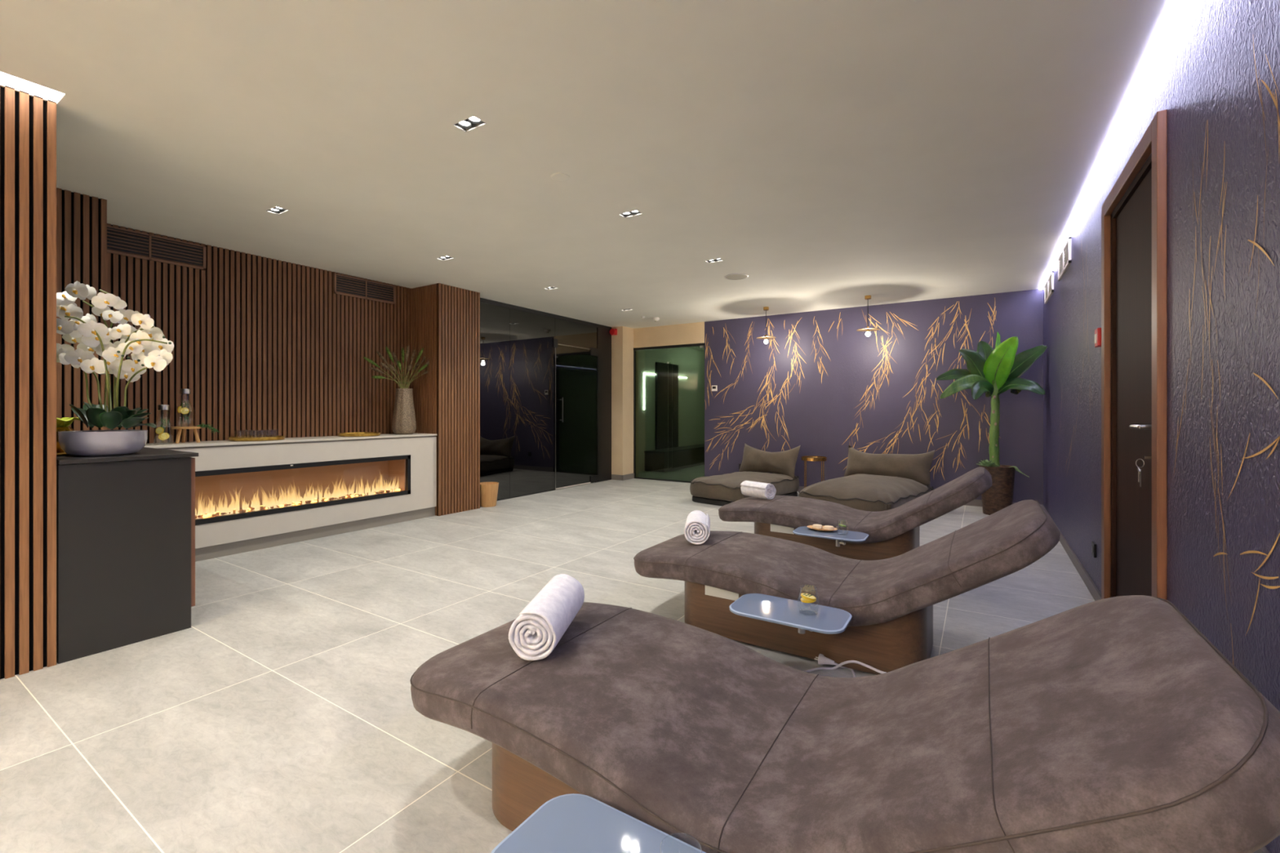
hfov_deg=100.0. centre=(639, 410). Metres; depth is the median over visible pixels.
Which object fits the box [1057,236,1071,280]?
air vent
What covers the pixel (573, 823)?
glass shelf
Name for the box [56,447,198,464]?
countertop
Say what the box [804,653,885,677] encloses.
power cable
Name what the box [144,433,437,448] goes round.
countertop
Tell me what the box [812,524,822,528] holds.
pastry
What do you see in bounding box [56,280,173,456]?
potted orchid
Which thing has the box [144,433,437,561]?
fireplace
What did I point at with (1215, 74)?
wall
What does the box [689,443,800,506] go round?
lounger
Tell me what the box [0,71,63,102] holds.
led strip
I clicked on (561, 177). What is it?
ceiling speaker
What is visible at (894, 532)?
lounger
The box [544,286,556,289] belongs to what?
recessed light
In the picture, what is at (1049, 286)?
air vent
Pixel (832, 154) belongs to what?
ceiling
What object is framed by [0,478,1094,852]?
floor
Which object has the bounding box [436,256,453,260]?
recessed light
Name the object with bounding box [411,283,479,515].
wall column
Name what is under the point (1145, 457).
bunch
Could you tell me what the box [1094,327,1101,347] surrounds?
fire alarm
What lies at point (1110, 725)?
lounger
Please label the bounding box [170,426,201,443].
stool
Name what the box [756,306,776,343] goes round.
pendant lamp
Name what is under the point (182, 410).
carafe
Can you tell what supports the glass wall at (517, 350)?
on the floor
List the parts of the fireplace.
firebox frame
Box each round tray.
[227,435,284,441]
[337,431,380,436]
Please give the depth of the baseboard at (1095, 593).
3.52 m
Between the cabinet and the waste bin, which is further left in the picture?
the cabinet
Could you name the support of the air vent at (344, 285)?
in the wall at (260, 343)
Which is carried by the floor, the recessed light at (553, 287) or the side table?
the side table
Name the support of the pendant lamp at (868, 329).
hanging from the ceiling
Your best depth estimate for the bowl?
2.54 m
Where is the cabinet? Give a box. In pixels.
[56,447,198,664]
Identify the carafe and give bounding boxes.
[153,404,173,444]
[176,388,194,426]
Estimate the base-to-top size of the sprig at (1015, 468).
0.116 m
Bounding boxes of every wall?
[0,84,56,679]
[106,223,411,443]
[480,297,611,501]
[633,288,1043,504]
[1043,0,1279,852]
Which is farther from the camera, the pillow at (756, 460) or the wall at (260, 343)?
the pillow at (756, 460)
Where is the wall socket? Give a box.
[1091,541,1096,557]
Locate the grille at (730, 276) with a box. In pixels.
[725,274,746,279]
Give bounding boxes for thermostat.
[711,385,717,391]
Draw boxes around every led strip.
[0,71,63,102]
[1039,0,1186,288]
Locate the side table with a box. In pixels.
[801,456,826,488]
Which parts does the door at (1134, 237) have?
handle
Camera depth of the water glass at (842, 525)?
3.52 m
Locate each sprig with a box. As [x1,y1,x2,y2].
[196,422,220,433]
[1008,466,1029,477]
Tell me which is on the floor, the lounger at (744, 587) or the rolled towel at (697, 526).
the lounger at (744, 587)
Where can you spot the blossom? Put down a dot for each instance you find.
(66, 421)
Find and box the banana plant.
[936,332,1047,515]
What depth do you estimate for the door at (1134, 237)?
2.40 m
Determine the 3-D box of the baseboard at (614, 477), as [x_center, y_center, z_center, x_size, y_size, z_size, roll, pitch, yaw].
[-0.278,1.073,8.743,0.222,0.085,0.327,0,0,32]
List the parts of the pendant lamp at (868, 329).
bulb, lamp shade, rod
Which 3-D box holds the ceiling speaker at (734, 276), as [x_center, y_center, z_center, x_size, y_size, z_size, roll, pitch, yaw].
[0.968,-1.342,5.394,0.240,0.006,0.240,0,0,32]
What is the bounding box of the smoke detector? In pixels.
[652,317,659,321]
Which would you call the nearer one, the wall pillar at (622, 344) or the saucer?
the saucer
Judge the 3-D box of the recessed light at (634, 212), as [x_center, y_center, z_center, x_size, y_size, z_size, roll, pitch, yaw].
[-0.064,-1.381,3.680,0.144,0.073,0.076,0,0,32]
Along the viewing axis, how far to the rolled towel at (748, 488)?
4.44 m
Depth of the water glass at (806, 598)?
2.15 m
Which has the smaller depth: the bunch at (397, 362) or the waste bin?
the bunch at (397, 362)
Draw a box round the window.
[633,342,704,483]
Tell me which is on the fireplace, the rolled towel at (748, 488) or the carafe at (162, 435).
the carafe at (162, 435)
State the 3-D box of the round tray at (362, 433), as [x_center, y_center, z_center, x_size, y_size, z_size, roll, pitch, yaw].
[-2.717,0.232,5.202,0.370,0.030,0.370,0,0,32]
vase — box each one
[56,426,74,452]
[391,388,416,434]
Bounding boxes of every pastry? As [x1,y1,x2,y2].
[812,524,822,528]
[823,525,834,530]
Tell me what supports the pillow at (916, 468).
on the lounger at (874, 482)
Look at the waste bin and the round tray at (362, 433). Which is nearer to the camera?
the round tray at (362, 433)
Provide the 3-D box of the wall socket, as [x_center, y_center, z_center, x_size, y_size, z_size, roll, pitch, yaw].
[2.709,0.830,3.207,0.014,0.080,0.080,0,0,32]
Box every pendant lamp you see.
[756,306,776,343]
[856,295,879,336]
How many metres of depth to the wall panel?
3.33 m
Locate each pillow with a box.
[738,443,800,479]
[844,444,934,486]
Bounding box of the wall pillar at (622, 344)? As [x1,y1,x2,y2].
[611,326,633,475]
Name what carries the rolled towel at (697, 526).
on the lounger at (744, 587)
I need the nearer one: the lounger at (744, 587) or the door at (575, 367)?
the lounger at (744, 587)
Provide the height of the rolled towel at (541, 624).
0.151 m
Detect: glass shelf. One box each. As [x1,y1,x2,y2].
[490,793,705,852]
[728,593,852,634]
[792,526,868,542]
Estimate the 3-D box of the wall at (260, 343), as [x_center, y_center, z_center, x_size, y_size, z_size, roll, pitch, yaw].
[-3.369,-0.115,4.610,0.036,2.460,3.160,0,0,32]
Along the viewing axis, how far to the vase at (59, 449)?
2.69 m
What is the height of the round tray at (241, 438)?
0.030 m
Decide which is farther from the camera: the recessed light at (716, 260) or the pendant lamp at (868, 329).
the pendant lamp at (868, 329)
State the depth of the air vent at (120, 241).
4.08 m
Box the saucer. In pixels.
[56,451,67,456]
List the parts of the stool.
leg, leg, seat, leg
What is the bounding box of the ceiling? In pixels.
[0,0,1173,328]
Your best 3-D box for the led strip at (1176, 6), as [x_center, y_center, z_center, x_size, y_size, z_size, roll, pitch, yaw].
[1.589,-1.346,1.478,0.033,0.014,10.560,0,0,32]
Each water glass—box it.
[797,584,819,616]
[838,522,848,535]
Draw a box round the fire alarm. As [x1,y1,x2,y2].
[609,328,617,335]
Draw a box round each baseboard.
[611,473,634,480]
[796,486,1043,506]
[1041,504,1269,852]
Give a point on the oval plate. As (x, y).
(809, 526)
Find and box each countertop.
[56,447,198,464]
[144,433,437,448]
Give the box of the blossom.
[56,417,80,426]
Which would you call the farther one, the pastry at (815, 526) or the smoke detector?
the smoke detector
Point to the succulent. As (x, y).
(985, 463)
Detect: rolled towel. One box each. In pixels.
[508,573,584,660]
[684,510,710,544]
[740,480,776,499]
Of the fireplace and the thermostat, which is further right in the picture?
the thermostat
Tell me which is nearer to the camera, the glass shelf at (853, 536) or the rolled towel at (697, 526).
the rolled towel at (697, 526)
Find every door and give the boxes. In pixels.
[553,338,599,488]
[1101,109,1167,602]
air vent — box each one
[106,225,205,270]
[333,273,395,304]
[1044,271,1053,304]
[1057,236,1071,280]
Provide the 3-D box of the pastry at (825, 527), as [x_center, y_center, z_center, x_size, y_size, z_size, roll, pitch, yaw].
[1.278,0.793,3.638,0.072,0.026,0.072,0,0,32]
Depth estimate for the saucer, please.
2.59 m
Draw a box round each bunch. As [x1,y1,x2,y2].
[363,345,429,388]
[1135,456,1151,486]
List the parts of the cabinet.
panel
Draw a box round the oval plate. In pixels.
[807,524,837,531]
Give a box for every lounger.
[409,595,1279,852]
[633,499,1060,675]
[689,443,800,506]
[718,466,992,560]
[798,444,934,511]
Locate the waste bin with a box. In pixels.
[480,481,498,506]
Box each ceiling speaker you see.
[550,173,569,182]
[724,273,748,279]
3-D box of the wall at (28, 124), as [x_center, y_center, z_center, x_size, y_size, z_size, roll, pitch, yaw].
[-3.656,-0.155,0.793,0.180,2.540,3.813,0,0,32]
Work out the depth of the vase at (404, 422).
5.51 m
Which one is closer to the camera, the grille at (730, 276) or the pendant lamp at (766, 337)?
the grille at (730, 276)
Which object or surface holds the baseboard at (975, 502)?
attached to the wall at (824, 386)
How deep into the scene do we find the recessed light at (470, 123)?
2.54 m
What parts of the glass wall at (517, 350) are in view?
panel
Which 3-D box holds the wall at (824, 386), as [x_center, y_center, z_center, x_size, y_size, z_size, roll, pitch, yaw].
[2.274,-0.165,7.400,5.550,2.560,0.152,0,0,32]
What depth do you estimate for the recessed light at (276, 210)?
3.64 m
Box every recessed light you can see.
[266,206,288,214]
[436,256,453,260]
[453,115,485,132]
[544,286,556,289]
[619,210,641,217]
[706,258,722,262]
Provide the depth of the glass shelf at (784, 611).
2.17 m
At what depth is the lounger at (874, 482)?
5.71 m
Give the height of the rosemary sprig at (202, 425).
0.094 m
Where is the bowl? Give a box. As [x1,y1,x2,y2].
[57,429,147,456]
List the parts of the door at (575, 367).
handle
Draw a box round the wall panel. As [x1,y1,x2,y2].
[56,187,106,431]
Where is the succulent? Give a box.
[976,459,999,466]

